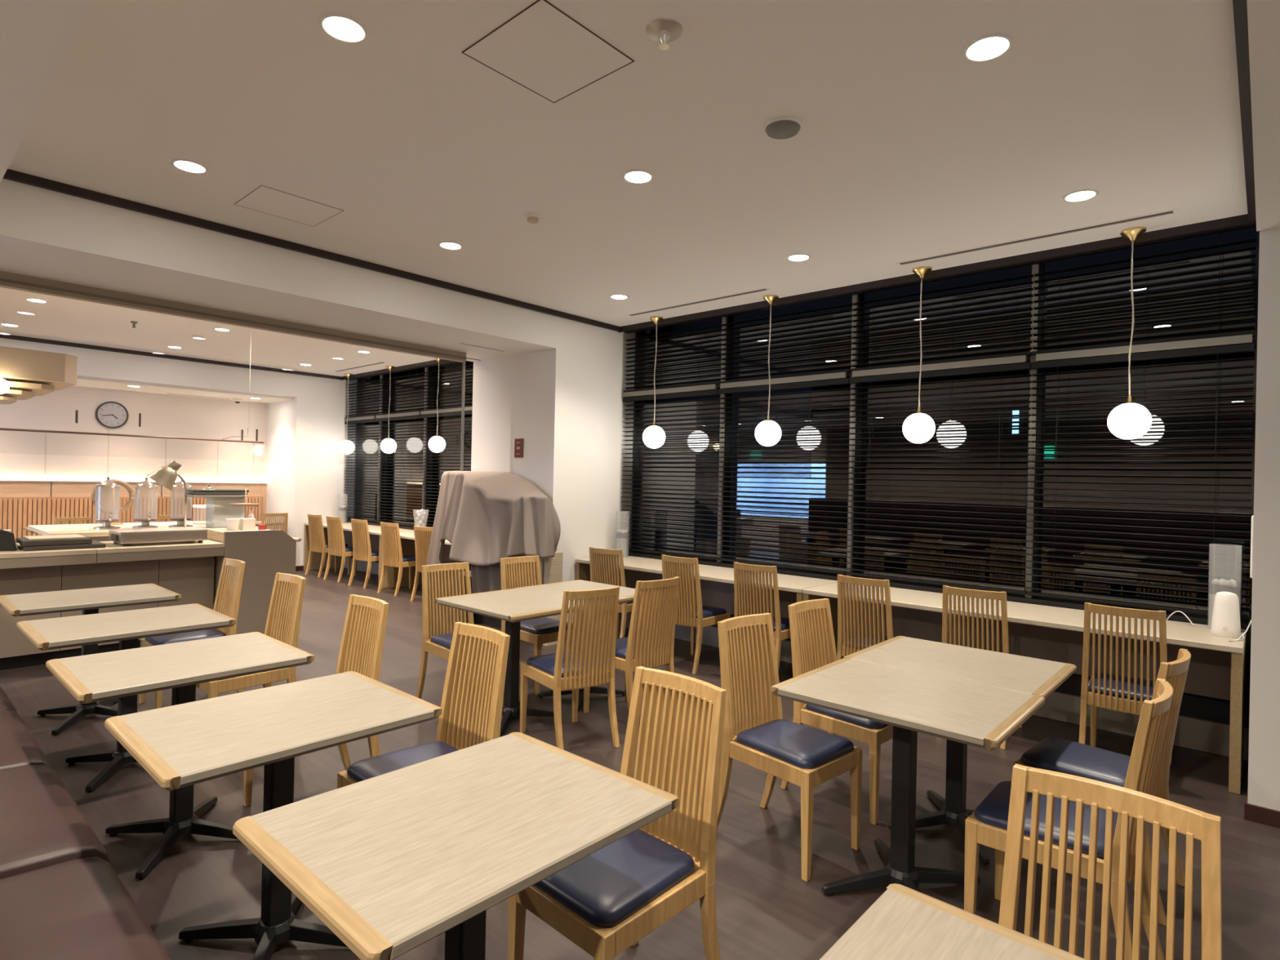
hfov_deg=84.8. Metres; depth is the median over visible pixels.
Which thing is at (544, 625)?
seat cushion
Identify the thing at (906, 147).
ceiling
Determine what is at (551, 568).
base cabinet
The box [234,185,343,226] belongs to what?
ceiling hatch
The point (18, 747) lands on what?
seat cushion
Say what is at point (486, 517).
draped cloth
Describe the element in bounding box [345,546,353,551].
seat cushion
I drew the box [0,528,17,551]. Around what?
bin
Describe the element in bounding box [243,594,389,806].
dining chair
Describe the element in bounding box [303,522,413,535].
countertop
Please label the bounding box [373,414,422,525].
blind
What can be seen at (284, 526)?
dining chair
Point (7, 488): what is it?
trim
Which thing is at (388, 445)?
pendant lamp
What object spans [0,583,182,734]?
dining table
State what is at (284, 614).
dining chair
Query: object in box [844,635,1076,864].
dining table
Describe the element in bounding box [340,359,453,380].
trim
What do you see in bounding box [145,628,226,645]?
seat cushion
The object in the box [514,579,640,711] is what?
dining table
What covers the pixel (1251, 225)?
blind
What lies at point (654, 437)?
pendant lamp
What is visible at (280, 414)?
wall
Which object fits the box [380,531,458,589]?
counter
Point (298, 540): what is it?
dining table
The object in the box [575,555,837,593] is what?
countertop
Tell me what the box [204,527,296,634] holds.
counter
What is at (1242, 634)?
power cable
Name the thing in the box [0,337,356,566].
wall
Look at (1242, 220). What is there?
trim
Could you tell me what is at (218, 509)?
storage box
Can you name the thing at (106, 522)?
dispenser
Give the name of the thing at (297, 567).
baseboard
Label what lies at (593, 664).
dining chair
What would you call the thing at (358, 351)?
recessed light
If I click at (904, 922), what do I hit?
dining table
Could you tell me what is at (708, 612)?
seat cushion
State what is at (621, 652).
seat cushion
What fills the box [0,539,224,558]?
countertop
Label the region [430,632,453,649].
seat cushion
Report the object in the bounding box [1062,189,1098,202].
recessed light
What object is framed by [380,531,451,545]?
countertop
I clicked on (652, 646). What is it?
dining chair
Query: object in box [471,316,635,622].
wall
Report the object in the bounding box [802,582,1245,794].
counter
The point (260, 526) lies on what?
packet
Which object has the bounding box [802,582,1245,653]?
countertop
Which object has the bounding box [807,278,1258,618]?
window
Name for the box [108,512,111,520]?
tap
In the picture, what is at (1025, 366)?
blind
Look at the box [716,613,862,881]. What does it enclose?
dining chair
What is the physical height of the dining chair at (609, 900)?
0.870 m
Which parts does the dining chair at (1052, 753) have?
leg, seat frame, leg, backrest, leg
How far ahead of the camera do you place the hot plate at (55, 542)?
5.12 m
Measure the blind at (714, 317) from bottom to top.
0.631 m
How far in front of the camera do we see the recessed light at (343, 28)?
2.35 m
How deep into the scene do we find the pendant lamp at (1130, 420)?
3.99 m
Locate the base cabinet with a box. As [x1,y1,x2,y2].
[458,551,563,645]
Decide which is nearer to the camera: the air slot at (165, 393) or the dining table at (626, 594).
the dining table at (626, 594)
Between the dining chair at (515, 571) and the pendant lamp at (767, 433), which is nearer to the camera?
the dining chair at (515, 571)
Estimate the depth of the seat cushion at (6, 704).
3.09 m
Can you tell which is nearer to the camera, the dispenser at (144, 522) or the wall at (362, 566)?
the dispenser at (144, 522)
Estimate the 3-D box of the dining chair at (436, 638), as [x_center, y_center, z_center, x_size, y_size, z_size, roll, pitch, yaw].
[-1.143,0.993,4.480,0.502,0.870,0.372,1,0,45]
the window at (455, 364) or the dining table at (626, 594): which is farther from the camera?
the window at (455, 364)
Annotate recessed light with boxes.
[0,323,19,326]
[25,297,48,302]
[166,346,182,348]
[170,158,208,173]
[213,328,231,331]
[317,12,368,44]
[356,350,370,353]
[438,241,463,249]
[609,293,628,299]
[622,168,653,183]
[786,253,810,261]
[961,32,1013,62]
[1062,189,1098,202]
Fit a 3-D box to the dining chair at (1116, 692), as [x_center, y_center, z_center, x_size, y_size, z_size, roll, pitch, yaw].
[2.544,1.071,3.662,0.372,0.870,0.502,1,0,40]
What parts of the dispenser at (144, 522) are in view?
lid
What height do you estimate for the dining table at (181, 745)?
0.712 m
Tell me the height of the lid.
0.048 m
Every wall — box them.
[0,0,1279,361]
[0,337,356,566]
[0,386,267,482]
[266,400,293,536]
[344,556,457,591]
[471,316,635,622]
[620,611,1248,760]
[710,613,1251,728]
[1247,227,1279,811]
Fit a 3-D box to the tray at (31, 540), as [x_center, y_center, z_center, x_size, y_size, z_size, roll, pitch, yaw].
[-4.357,0.452,5.212,0.350,0.040,0.395,1,0,42]
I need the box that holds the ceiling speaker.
[763,115,802,139]
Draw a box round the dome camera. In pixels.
[232,398,242,403]
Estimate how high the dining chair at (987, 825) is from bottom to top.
0.870 m
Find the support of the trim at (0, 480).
attached to the wall at (69, 456)
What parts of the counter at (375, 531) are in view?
leg panel, modesty panel, leg panel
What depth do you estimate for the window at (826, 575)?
5.41 m
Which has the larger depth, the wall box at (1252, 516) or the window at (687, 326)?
the window at (687, 326)
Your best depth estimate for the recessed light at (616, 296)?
5.73 m
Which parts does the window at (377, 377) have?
sill, glass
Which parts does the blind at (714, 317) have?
rail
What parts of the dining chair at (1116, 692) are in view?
leg, leg, seat frame, backrest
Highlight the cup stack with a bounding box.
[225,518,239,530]
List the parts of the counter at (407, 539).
leg panel, modesty panel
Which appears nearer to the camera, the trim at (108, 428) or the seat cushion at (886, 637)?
the seat cushion at (886, 637)
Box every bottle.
[248,509,253,518]
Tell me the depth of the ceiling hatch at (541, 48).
2.47 m
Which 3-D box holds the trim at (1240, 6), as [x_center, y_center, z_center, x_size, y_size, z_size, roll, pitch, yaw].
[1.753,-1.440,2.039,0.045,0.045,4.585,1,0,42]
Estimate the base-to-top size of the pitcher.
0.308 m
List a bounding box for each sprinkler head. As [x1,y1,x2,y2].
[130,320,137,328]
[645,17,683,50]
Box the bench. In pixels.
[0,685,170,959]
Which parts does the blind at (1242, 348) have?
ladder cord, rail, ladder cord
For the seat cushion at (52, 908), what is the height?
0.151 m
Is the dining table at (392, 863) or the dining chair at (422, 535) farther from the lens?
the dining chair at (422, 535)
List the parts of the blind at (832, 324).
rail, ladder cord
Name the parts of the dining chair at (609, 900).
leg, leg, seat frame, backrest, leg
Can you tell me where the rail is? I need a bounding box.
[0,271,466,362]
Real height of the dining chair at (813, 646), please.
0.870 m
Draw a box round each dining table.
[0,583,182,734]
[16,603,236,791]
[22,526,35,533]
[45,631,314,878]
[104,671,442,959]
[232,732,679,959]
[255,520,284,525]
[290,536,302,542]
[434,588,587,736]
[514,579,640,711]
[770,657,1044,896]
[819,883,1086,959]
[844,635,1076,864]
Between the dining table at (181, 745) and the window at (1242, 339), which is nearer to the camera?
the dining table at (181, 745)
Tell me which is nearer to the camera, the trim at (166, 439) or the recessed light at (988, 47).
the recessed light at (988, 47)
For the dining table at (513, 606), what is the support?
on the floor
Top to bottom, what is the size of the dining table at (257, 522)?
0.712 m
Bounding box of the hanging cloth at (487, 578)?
[470,562,501,593]
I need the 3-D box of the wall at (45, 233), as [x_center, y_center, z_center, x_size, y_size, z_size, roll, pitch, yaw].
[-2.370,-1.434,4.815,13.600,0.430,4.370,1,0,42]
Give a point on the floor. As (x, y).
(765, 908)
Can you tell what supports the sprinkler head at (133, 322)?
attached to the ceiling at (61, 318)
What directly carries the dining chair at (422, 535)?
on the floor
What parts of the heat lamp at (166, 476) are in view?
control panel, plate, lamp shade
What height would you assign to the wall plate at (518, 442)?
0.180 m
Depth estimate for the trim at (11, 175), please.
4.45 m
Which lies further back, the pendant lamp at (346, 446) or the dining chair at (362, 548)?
the pendant lamp at (346, 446)
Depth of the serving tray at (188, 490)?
6.38 m
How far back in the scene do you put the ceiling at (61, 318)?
7.91 m
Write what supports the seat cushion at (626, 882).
on the dining chair at (609, 900)
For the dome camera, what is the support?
attached to the ceiling at (82, 381)
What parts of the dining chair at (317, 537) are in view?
leg, backrest, seat frame, leg, leg, leg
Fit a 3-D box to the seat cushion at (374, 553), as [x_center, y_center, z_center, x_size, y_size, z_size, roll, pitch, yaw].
[-3.472,0.964,9.227,0.344,0.047,0.376,1,0,36]
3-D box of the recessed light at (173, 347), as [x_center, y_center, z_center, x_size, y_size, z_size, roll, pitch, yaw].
[-5.662,-1.615,8.526,0.160,0.006,0.160,1,0,42]
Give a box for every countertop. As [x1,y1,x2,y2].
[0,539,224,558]
[27,520,257,541]
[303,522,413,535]
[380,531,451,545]
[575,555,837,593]
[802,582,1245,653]
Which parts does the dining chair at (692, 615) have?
backrest, leg, leg, seat frame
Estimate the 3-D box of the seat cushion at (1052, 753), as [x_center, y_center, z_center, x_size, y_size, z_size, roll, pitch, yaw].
[1.702,1.072,2.668,0.344,0.047,0.376,1,0,-43]
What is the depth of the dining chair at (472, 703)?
2.65 m
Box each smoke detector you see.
[191,334,204,340]
[524,213,542,223]
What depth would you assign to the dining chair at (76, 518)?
8.32 m
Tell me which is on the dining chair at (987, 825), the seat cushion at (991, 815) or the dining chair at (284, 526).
the seat cushion at (991, 815)
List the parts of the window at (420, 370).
sill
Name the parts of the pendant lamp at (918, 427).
globe, cord, cord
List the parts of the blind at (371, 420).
rail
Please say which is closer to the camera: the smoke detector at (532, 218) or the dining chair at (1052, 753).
the dining chair at (1052, 753)
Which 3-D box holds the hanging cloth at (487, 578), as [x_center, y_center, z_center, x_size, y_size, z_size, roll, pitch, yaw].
[-1.427,0.895,6.393,0.492,0.368,0.074,1,0,42]
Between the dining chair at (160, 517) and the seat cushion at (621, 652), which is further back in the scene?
the dining chair at (160, 517)
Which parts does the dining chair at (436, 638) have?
leg, seat frame, backrest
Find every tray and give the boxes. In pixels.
[15,535,92,546]
[16,540,106,551]
[183,494,244,497]
[186,488,248,492]
[186,491,247,494]
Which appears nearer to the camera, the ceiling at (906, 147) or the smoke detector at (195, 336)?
the ceiling at (906, 147)
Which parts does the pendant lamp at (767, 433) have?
globe, cord, cord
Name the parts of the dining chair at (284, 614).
leg, seat frame, leg, backrest, leg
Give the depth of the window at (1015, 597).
4.93 m
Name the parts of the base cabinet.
panel, panel, panel, panel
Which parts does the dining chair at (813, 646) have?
leg, backrest, seat frame, leg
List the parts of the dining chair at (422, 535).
leg, backrest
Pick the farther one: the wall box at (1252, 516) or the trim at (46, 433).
the trim at (46, 433)
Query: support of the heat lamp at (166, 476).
on the counter at (184, 568)
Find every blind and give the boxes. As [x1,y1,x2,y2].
[343,418,378,521]
[345,374,379,417]
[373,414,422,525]
[376,366,424,415]
[418,410,472,527]
[420,360,473,411]
[620,389,719,559]
[622,315,722,392]
[715,377,851,574]
[718,293,853,383]
[845,362,1031,595]
[849,261,1034,372]
[1026,342,1253,619]
[1031,221,1256,355]
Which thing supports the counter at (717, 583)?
on the floor
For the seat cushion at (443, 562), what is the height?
0.047 m
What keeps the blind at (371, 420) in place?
attached to the window at (377, 377)
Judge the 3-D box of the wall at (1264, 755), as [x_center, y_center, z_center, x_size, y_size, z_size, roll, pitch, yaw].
[3.807,0.007,2.934,1.845,3.050,1.150,1,0,42]
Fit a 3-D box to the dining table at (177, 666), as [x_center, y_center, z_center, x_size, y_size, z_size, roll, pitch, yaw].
[-1.806,1.057,2.768,0.606,0.712,0.764,1,0,42]
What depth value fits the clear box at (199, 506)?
6.77 m
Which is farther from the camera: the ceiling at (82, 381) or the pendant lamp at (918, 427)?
the ceiling at (82, 381)
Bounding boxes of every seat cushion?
[0,685,17,714]
[0,711,52,769]
[0,764,111,879]
[0,856,170,959]
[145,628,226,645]
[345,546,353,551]
[346,741,459,782]
[371,550,378,556]
[402,555,415,562]
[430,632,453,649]
[441,560,456,564]
[520,617,572,634]
[526,651,586,677]
[533,828,694,927]
[615,636,635,659]
[689,604,726,618]
[736,719,853,768]
[773,616,790,631]
[806,703,888,728]
[857,633,887,649]
[974,781,1118,859]
[1021,736,1130,786]
[1088,672,1153,702]
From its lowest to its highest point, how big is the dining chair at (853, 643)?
0.870 m
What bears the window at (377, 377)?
attached to the wall window
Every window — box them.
[344,373,389,525]
[375,366,434,529]
[421,360,473,526]
[622,315,733,566]
[715,293,864,580]
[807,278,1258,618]
[852,355,1029,603]
[1024,262,1257,631]
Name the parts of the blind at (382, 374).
rail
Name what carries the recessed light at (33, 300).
in the ceiling at (61, 318)
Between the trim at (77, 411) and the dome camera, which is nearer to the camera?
the trim at (77, 411)
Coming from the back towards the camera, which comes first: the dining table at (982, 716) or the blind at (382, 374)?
the blind at (382, 374)
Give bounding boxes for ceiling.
[0,287,435,376]
[7,0,1247,326]
[72,375,293,403]
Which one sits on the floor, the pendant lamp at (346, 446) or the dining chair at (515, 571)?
the dining chair at (515, 571)
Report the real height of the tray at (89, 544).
0.030 m
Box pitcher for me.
[415,509,426,526]
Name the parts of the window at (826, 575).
sill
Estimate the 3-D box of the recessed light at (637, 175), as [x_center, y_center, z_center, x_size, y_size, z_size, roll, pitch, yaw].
[-0.009,-1.496,3.461,0.160,0.006,0.160,1,0,42]
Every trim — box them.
[0,333,341,379]
[0,480,266,484]
[0,480,266,520]
[2,168,619,331]
[44,432,46,474]
[75,410,78,422]
[107,428,109,475]
[138,413,141,426]
[164,439,166,466]
[217,441,218,477]
[253,443,254,477]
[255,429,257,440]
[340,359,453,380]
[617,213,1255,332]
[1232,0,1256,222]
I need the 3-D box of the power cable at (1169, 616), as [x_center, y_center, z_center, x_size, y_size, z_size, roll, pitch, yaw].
[3.036,0.771,3.939,0.006,0.068,0.168,1,0,-11]
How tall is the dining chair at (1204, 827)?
0.870 m
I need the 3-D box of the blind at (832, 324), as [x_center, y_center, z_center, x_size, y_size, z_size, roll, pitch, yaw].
[1.163,-1.153,5.767,1.214,0.631,0.056,1,0,42]
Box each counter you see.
[0,539,224,670]
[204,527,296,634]
[303,522,413,588]
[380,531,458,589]
[575,555,837,625]
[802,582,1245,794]
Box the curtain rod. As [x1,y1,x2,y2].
[0,328,264,443]
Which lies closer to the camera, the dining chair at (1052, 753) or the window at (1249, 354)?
the dining chair at (1052, 753)
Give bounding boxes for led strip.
[0,479,265,482]
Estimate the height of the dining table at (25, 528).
0.712 m
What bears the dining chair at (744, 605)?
on the floor
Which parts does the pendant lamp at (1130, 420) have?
globe, cord, cord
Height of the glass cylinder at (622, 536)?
0.437 m
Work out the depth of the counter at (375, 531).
10.43 m
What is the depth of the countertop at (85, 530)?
6.06 m
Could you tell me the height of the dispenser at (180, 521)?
0.452 m
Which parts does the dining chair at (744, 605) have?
backrest, leg, seat frame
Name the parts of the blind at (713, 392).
ladder cord, rail, ladder cord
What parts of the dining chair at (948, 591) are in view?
backrest, leg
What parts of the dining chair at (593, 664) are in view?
leg, leg, seat frame, leg, backrest, leg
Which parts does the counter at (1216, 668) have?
leg panel, modesty panel, leg panel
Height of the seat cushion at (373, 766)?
0.047 m
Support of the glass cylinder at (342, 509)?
on the counter at (375, 531)
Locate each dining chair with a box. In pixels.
[54,516,91,524]
[139,558,245,708]
[157,514,188,522]
[195,572,306,698]
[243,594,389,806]
[261,512,288,533]
[304,513,351,577]
[323,515,370,582]
[337,622,510,788]
[347,518,378,588]
[377,521,415,595]
[410,525,457,601]
[416,562,503,706]
[500,555,576,694]
[507,666,726,959]
[520,586,619,750]
[583,576,679,733]
[589,546,639,638]
[661,554,730,674]
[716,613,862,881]
[733,561,790,671]
[780,598,893,825]
[836,574,893,660]
[942,585,1022,749]
[964,678,1173,959]
[998,764,1222,959]
[1013,648,1191,925]
[1078,602,1172,764]
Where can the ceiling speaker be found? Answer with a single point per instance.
(782, 127)
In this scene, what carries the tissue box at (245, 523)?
on the counter at (265, 553)
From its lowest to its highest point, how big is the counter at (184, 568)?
0.855 m
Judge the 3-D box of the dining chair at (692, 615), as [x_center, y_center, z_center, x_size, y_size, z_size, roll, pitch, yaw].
[0.429,1.027,5.564,0.372,0.870,0.502,1,0,40]
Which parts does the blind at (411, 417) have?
rail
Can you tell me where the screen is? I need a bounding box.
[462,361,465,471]
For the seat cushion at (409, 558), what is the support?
on the dining chair at (392, 552)
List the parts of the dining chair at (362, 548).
leg, backrest, seat frame, leg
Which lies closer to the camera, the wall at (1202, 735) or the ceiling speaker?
the ceiling speaker
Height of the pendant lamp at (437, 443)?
1.205 m
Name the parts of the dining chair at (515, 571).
backrest, leg, seat frame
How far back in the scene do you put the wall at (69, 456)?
9.77 m
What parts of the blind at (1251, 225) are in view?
ladder cord, rail, ladder cord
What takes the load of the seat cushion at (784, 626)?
on the dining chair at (744, 605)
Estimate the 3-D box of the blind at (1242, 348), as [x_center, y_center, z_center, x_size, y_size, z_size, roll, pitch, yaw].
[2.921,0.000,4.170,1.079,1.499,0.056,1,0,42]
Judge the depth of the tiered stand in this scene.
6.33 m
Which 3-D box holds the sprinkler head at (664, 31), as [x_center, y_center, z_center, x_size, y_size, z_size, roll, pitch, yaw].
[0.080,-1.470,2.333,0.124,0.056,0.124,1,0,42]
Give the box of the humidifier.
[1210,591,1240,638]
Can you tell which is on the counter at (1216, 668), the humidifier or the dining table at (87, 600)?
the humidifier
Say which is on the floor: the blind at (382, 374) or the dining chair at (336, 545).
the dining chair at (336, 545)
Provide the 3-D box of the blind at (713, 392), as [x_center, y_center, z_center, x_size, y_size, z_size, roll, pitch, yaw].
[0.257,-0.056,6.558,1.144,1.499,0.056,1,0,42]
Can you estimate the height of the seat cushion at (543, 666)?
0.047 m
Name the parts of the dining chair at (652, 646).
leg, leg, leg, seat frame, backrest, leg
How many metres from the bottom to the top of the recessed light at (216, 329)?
0.006 m
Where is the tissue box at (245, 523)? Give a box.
[239,518,255,529]
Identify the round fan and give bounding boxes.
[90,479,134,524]
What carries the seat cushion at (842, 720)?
on the dining chair at (813, 646)
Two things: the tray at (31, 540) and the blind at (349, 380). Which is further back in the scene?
the blind at (349, 380)
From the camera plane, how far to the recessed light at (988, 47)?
2.38 m
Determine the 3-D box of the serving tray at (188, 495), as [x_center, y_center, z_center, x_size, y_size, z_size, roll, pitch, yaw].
[-3.918,0.146,6.466,0.280,0.021,0.430,1,0,42]
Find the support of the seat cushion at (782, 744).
on the dining chair at (756, 734)
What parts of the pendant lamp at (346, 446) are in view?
globe, cord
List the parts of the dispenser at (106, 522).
lid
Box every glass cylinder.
[338,505,346,523]
[615,529,628,557]
[1208,578,1239,629]
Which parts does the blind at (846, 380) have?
ladder cord, rail, ladder cord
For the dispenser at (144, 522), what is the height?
0.452 m
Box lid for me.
[201,484,215,489]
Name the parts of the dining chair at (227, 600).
leg, leg, seat frame, backrest, leg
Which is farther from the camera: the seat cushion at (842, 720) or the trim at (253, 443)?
the trim at (253, 443)
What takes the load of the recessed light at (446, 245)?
in the ceiling at (906, 147)
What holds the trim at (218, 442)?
attached to the wall at (69, 456)
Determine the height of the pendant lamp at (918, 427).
1.205 m
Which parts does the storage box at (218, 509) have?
lid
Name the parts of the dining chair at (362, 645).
leg, leg, backrest, leg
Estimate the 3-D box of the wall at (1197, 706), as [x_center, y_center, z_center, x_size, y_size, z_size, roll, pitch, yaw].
[1.631,1.052,5.460,4.735,0.530,0.180,1,0,42]
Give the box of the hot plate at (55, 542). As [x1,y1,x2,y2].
[14,534,106,551]
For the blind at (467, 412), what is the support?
attached to the window at (455, 364)
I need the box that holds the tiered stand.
[230,488,260,528]
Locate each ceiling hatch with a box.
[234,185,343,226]
[461,0,634,102]
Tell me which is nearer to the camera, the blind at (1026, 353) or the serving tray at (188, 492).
the blind at (1026, 353)
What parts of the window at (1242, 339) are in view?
sill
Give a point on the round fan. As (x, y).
(102, 497)
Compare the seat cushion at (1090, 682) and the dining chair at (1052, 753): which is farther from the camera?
the seat cushion at (1090, 682)
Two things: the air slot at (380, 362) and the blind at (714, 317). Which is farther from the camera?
the air slot at (380, 362)
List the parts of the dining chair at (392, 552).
leg, backrest, leg, seat frame, leg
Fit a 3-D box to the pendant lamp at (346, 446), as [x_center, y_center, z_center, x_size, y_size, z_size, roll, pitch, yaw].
[-4.373,-0.987,10.488,0.210,1.205,0.210,1,0,-30]
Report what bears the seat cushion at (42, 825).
on the bench
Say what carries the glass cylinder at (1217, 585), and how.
on the counter at (1216, 668)
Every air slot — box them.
[164,392,231,399]
[333,361,385,372]
[626,287,770,316]
[895,208,1178,266]
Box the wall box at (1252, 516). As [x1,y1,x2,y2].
[1249,515,1253,577]
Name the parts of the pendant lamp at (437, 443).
globe, cord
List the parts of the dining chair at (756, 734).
leg, backrest, leg, seat frame, leg, leg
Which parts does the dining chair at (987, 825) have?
leg, leg, seat frame, leg, backrest, leg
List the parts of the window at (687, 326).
sill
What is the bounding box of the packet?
[257,524,266,529]
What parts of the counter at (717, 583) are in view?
leg panel, modesty panel, leg panel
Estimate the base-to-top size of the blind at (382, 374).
0.631 m
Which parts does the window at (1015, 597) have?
sill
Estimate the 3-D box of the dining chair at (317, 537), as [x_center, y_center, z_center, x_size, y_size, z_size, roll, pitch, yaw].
[-4.485,0.923,10.066,0.372,0.870,0.502,1,0,36]
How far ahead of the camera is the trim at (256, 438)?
10.97 m
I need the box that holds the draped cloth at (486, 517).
[426,471,560,565]
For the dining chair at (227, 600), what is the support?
on the floor
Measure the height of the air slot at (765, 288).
0.005 m
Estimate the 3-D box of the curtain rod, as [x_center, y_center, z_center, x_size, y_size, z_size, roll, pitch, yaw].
[-4.332,-0.979,5.869,0.031,1.224,2.235,1,0,42]
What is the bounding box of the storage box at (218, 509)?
[204,497,246,528]
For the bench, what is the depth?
1.79 m
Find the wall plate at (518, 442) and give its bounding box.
[514,438,523,457]
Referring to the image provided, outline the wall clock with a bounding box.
[95,401,128,428]
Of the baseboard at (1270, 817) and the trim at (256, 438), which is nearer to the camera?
the baseboard at (1270, 817)
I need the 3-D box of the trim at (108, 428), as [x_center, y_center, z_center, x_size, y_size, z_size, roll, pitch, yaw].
[-7.260,-0.381,9.570,0.004,0.640,0.012,1,0,42]
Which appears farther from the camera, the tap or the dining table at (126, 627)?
the tap
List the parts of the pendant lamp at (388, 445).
globe, cord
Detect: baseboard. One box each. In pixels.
[295,565,303,570]
[1244,802,1279,828]
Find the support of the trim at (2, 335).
attached to the wall at (318, 473)
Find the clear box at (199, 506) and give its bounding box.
[192,504,205,508]
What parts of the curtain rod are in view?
rod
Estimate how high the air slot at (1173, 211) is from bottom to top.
0.005 m
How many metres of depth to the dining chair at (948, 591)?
4.00 m
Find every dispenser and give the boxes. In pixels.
[93,476,120,528]
[132,477,158,528]
[168,480,192,527]
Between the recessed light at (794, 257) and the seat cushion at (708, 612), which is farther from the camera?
the seat cushion at (708, 612)
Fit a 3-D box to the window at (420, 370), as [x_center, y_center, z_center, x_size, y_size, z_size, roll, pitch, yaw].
[-3.328,-0.462,9.890,1.250,2.290,0.240,1,0,42]
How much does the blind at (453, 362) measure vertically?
0.631 m
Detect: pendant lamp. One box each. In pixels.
[339,373,354,454]
[380,365,396,453]
[428,357,445,452]
[642,315,665,448]
[755,294,781,446]
[902,266,935,443]
[1106,226,1151,439]
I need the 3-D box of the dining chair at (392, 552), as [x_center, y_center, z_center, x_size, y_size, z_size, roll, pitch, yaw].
[-2.928,0.956,8.672,0.372,0.870,0.502,1,0,36]
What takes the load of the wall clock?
attached to the wall at (69, 456)
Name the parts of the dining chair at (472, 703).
leg, seat frame, backrest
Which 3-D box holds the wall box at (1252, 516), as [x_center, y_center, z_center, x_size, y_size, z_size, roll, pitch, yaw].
[3.025,0.326,3.460,0.012,0.300,0.200,1,0,42]
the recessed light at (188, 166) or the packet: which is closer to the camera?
the recessed light at (188, 166)
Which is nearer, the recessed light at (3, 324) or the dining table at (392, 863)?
the dining table at (392, 863)
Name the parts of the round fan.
stem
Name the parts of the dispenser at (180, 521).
lid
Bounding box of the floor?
[0,567,1279,959]
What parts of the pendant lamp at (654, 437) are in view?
globe, cord, cord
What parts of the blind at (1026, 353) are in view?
ladder cord, rail, ladder cord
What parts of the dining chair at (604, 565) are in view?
backrest, leg, leg, seat frame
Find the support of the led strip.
attached to the wall at (69, 456)
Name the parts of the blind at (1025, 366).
ladder cord, rail, ladder cord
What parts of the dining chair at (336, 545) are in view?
leg, backrest, leg, seat frame, leg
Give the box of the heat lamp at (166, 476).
[107,460,208,546]
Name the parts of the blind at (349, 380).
rail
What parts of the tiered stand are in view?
plate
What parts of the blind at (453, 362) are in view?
rail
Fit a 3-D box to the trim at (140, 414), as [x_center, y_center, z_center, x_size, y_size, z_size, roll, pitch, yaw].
[-7.016,-0.841,9.831,0.006,0.190,0.024,1,0,42]
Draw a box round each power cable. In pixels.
[1166,610,1194,626]
[1229,619,1251,641]
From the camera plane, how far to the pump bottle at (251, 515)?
6.33 m

